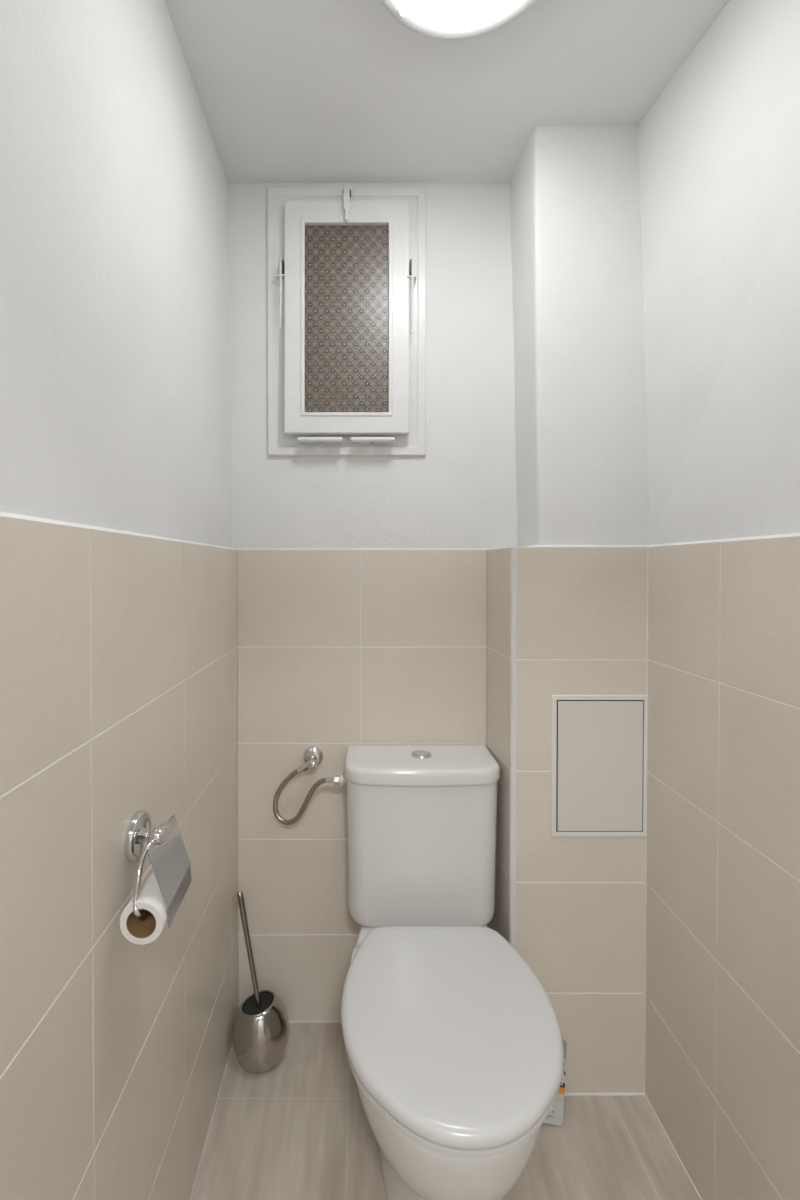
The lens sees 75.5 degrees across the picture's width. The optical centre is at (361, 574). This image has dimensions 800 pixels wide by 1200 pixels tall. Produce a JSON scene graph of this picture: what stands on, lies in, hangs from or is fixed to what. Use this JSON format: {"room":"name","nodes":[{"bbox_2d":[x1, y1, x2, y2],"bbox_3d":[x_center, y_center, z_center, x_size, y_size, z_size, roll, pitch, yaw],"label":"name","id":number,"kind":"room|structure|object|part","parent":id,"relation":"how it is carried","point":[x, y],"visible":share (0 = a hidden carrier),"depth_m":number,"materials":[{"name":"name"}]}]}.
{"room":"bathroom","nodes":[
{"label":"bathroom","id":0,"kind":"room"},
{"bbox_2d":[0,0,237,1199],"bbox_3d":[-0.395,0.062,0.589,0.131,2.296,1.777,0,1,0],"label":"wall","id":1,"kind":"structure","parent":0,"point":[118,559],"depth_m":0.69,"materials":[{"name":"beige tile"}]},
{"bbox_2d":[124,810,191,927],"bbox_3d":[-0.292,0.406,0.724,0.078,0.118,0.124,0,1,0],"label":"toilet roll holder","id":2,"kind":"object","parent":1,"relation":"attached to","point":[170,862],"visible":0.91,"depth_m":0.72,"materials":[{"name":"silver metal"}]},
{"bbox_3d":[-0.325,0.381,0.751,0.012,0.069,0.069,0,1,0],"label":"wall plate","id":3,"kind":"part","parent":2,"relation":"part of","materials":[{"name":"silver metal"}]},
{"bbox_2d":[119,868,167,944],"bbox_3d":[-0.286,0.452,0.717,0.058,0.058,0.101,0,1,0],"label":"toilet roll","id":4,"kind":"object","parent":2,"relation":"hanging from","point":[144,929],"visible":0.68,"depth_m":0.67,"materials":[{"name":"paper"}]},
{"bbox_3d":[-0.303,0.373,0.731,0.064,0.036,0.021,1,1,44],"label":"post","id":5,"kind":"part","parent":2,"relation":"part of","materials":[{"name":"silver metal"}]},
{"bbox_3d":[-0.286,0.402,0.711,0.019,0.088,0.099,0,1,7],"label":"wire arm","id":6,"kind":"part","parent":2,"relation":"part of","materials":[{"name":"silver metal"}]},
{"bbox_3d":[-0.281,0.361,0.716,0.024,0.024,0.034,0,1,0],"label":"hinge knob","id":7,"kind":"part","parent":2,"relation":"part of","materials":[{"name":"silver metal"}]},
{"bbox_2d":[228,183,517,1021],"bbox_3d":[0.000,0.051,1.441,0.920,2.296,0.154,0,1,0],"label":"wall","id":8,"kind":"structure","parent":0,"point":[362,580],"depth_m":1.37,"materials":[{"name":"white paint"}]},
{"bbox_2d":[302,746,322,770],"bbox_3d":[-0.130,0.485,1.344,0.055,0.055,0.053,0,1,0],"label":"angle valve","id":9,"kind":"object","parent":8,"relation":"attached to","point":[312,755],"visible":1,"depth_m":1.36,"materials":[{"name":"silver metal"}]},
{"bbox_2d":[273,765,338,824],"bbox_3d":[-0.142,0.570,1.319,0.188,0.155,0.036,0,1,21],"label":"hose","id":10,"kind":"object","parent":9,"relation":"attached to","point":[335,779],"visible":1,"depth_m":1.32,"materials":[{"name":"metal"}]},
{"bbox_2d":[267,187,425,455],"bbox_3d":[-0.040,-0.667,1.371,0.420,0.705,0.096,0,1,0],"label":"window","id":11,"kind":"structure","parent":8,"relation":"in","point":[346,266],"depth_m":1.35,"materials":[{"name":"white paint"}]},
{"bbox_3d":[-0.212,-0.728,1.336,0.007,0.180,0.006,0,1,0],"label":"stay arm","id":12,"kind":"part","parent":11,"relation":"part of","materials":[{"name":"white paint"}]},
{"bbox_3d":[-0.039,-0.671,1.347,0.326,0.609,0.018,0,-1,0],"label":"sash frame","id":13,"kind":"part","parent":11,"relation":"part of","materials":[{"name":"white paint"}]},
{"bbox_3d":[-0.039,-0.931,1.331,0.011,0.034,0.013,0,1,15],"label":"latch knob","id":14,"kind":"part","parent":11,"relation":"part of","materials":[{"name":"white paint"}]},
{"bbox_3d":[-0.040,-0.667,1.350,0.230,0.506,0.004,0,0,0],"label":"glass pane","id":15,"kind":"part","parent":11,"relation":"part of","materials":[{"name":"grey glass"}]},
{"bbox_3d":[0.130,-0.719,1.336,0.007,0.183,0.006,0,1,0],"label":"stay arm","id":16,"kind":"part","parent":11,"relation":"part of","materials":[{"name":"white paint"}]},
{"bbox_2d":[191,1022,699,1199],"bbox_3d":[0.200,1.234,0.624,1.320,0.050,1.817,0,1,0],"label":"floor","id":17,"kind":"structure","parent":0,"point":[300,1128],"depth_m":1.08,"materials":[{"name":"brown wood"}]},
{"bbox_2d":[232,990,289,1073],"bbox_3d":[-0.252,1.130,1.286,0.141,0.141,0.141,0,1,0],"label":"toilet brush holder","id":18,"kind":"object","parent":17,"relation":"on","point":[260,1036],"visible":0.97,"depth_m":1.24,"materials":[{"name":"metal"}]},
{"bbox_2d":[237,891,260,1007],"bbox_3d":[-0.282,0.971,1.299,0.131,0.284,0.051,1,1,36],"label":"toilet brush","id":19,"kind":"object","parent":18,"relation":"in","point":[240,896],"visible":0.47,"depth_m":1.31,"materials":[{"name":"metal"}]},
{"bbox_2d":[339,745,563,1199],"bbox_3d":[0.143,0.824,1.037,0.405,0.758,0.687,0,1,0],"label":"toilet","id":20,"kind":"object","parent":17,"relation":"on","point":[453,1042],"visible":1,"depth_m":0.94,"materials":[{"name":"white ceramic"}]},
{"bbox_3d":[0.144,0.655,1.278,0.363,0.344,0.174,0,1,0],"label":"cistern tank","id":21,"kind":"part","parent":20,"relation":"part of","materials":[{"name":"white ceramic"}]},
{"bbox_3d":[0.144,0.467,1.274,0.371,0.036,0.188,0,1,0],"label":"cistern lid","id":22,"kind":"part","parent":20,"relation":"part of","materials":[{"name":"white ceramic"}]},
{"bbox_3d":[0.148,0.999,1.026,0.360,0.410,0.633,0,1,0],"label":"bowl","id":23,"kind":"part","parent":20,"relation":"part of","materials":[{"name":"white ceramic"}]},
{"bbox_3d":[0.151,0.790,0.906,0.371,0.011,0.412,0,1,0],"label":"seat","id":24,"kind":"part","parent":20,"relation":"part of","materials":[{"name":"white plastic"}]},
{"bbox_3d":[0.151,0.769,0.906,0.378,0.027,0.418,0,1,0],"label":"seat lid","id":25,"kind":"part","parent":20,"relation":"part of","materials":[{"name":"white plastic"}]},
{"bbox_2d":[543,1038,566,1125],"bbox_3d":[0.426,1.128,1.151,0.049,0.151,0.089,0,1,30],"label":"pack","id":26,"kind":"object","parent":17,"relation":"on","point":[555,1116],"visible":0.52,"depth_m":1.13},
{"bbox_2d":[164,0,728,182],"bbox_3d":[0.200,-1.086,0.595,1.320,0.120,1.817,0,1,0],"label":"ceiling","id":27,"kind":"structure","parent":0,"point":[288,91],"depth_m":1.08,"materials":[{"name":"paint"}]},
{"bbox_2d":[381,0,536,39],"bbox_3d":[0.170,-1.003,0.803,0.344,0.051,0.344,0,1,0],"label":"ceiling lamp","id":28,"kind":"object","parent":27,"relation":"attached to","point":[436,19],"visible":1,"depth_m":0.92,"materials":[{"name":"white plastic"}]},
{"bbox_2d":[400,0,518,26],"bbox_3d":[0.170,-0.992,0.803,0.287,0.027,0.287,0,1,0],"label":"diffuser","id":29,"kind":"object","parent":28,"relation":"attached to","point":[413,13],"depth_m":0.91,"materials":[{"name":"white plastic"}]},
{"bbox_2d":[486,125,649,1095],"bbox_3d":[0.525,0.054,1.300,0.389,2.297,0.256,0,1,0],"label":"wall","id":30,"kind":"structure","parent":0,"point":[567,606],"depth_m":1.19,"materials":[{"name":"white paint"}]},
{"bbox_2d":[551,695,647,836],"bbox_3d":[0.543,0.439,1.181,0.220,0.325,0.007,0,1,0],"label":"access panel","id":31,"kind":"object","parent":30,"relation":"attached to","point":[599,743],"visible":1,"depth_m":1.18,"materials":[{"name":"white metal"}]},
{"bbox_2d":[638,0,799,1199],"bbox_3d":[0.737,0.062,0.589,0.247,2.296,1.777,0,1,0],"label":"wall","id":32,"kind":"structure","parent":0,"point":[719,147],"depth_m":0.93,"materials":[{"name":"beige tile"}]}
]}

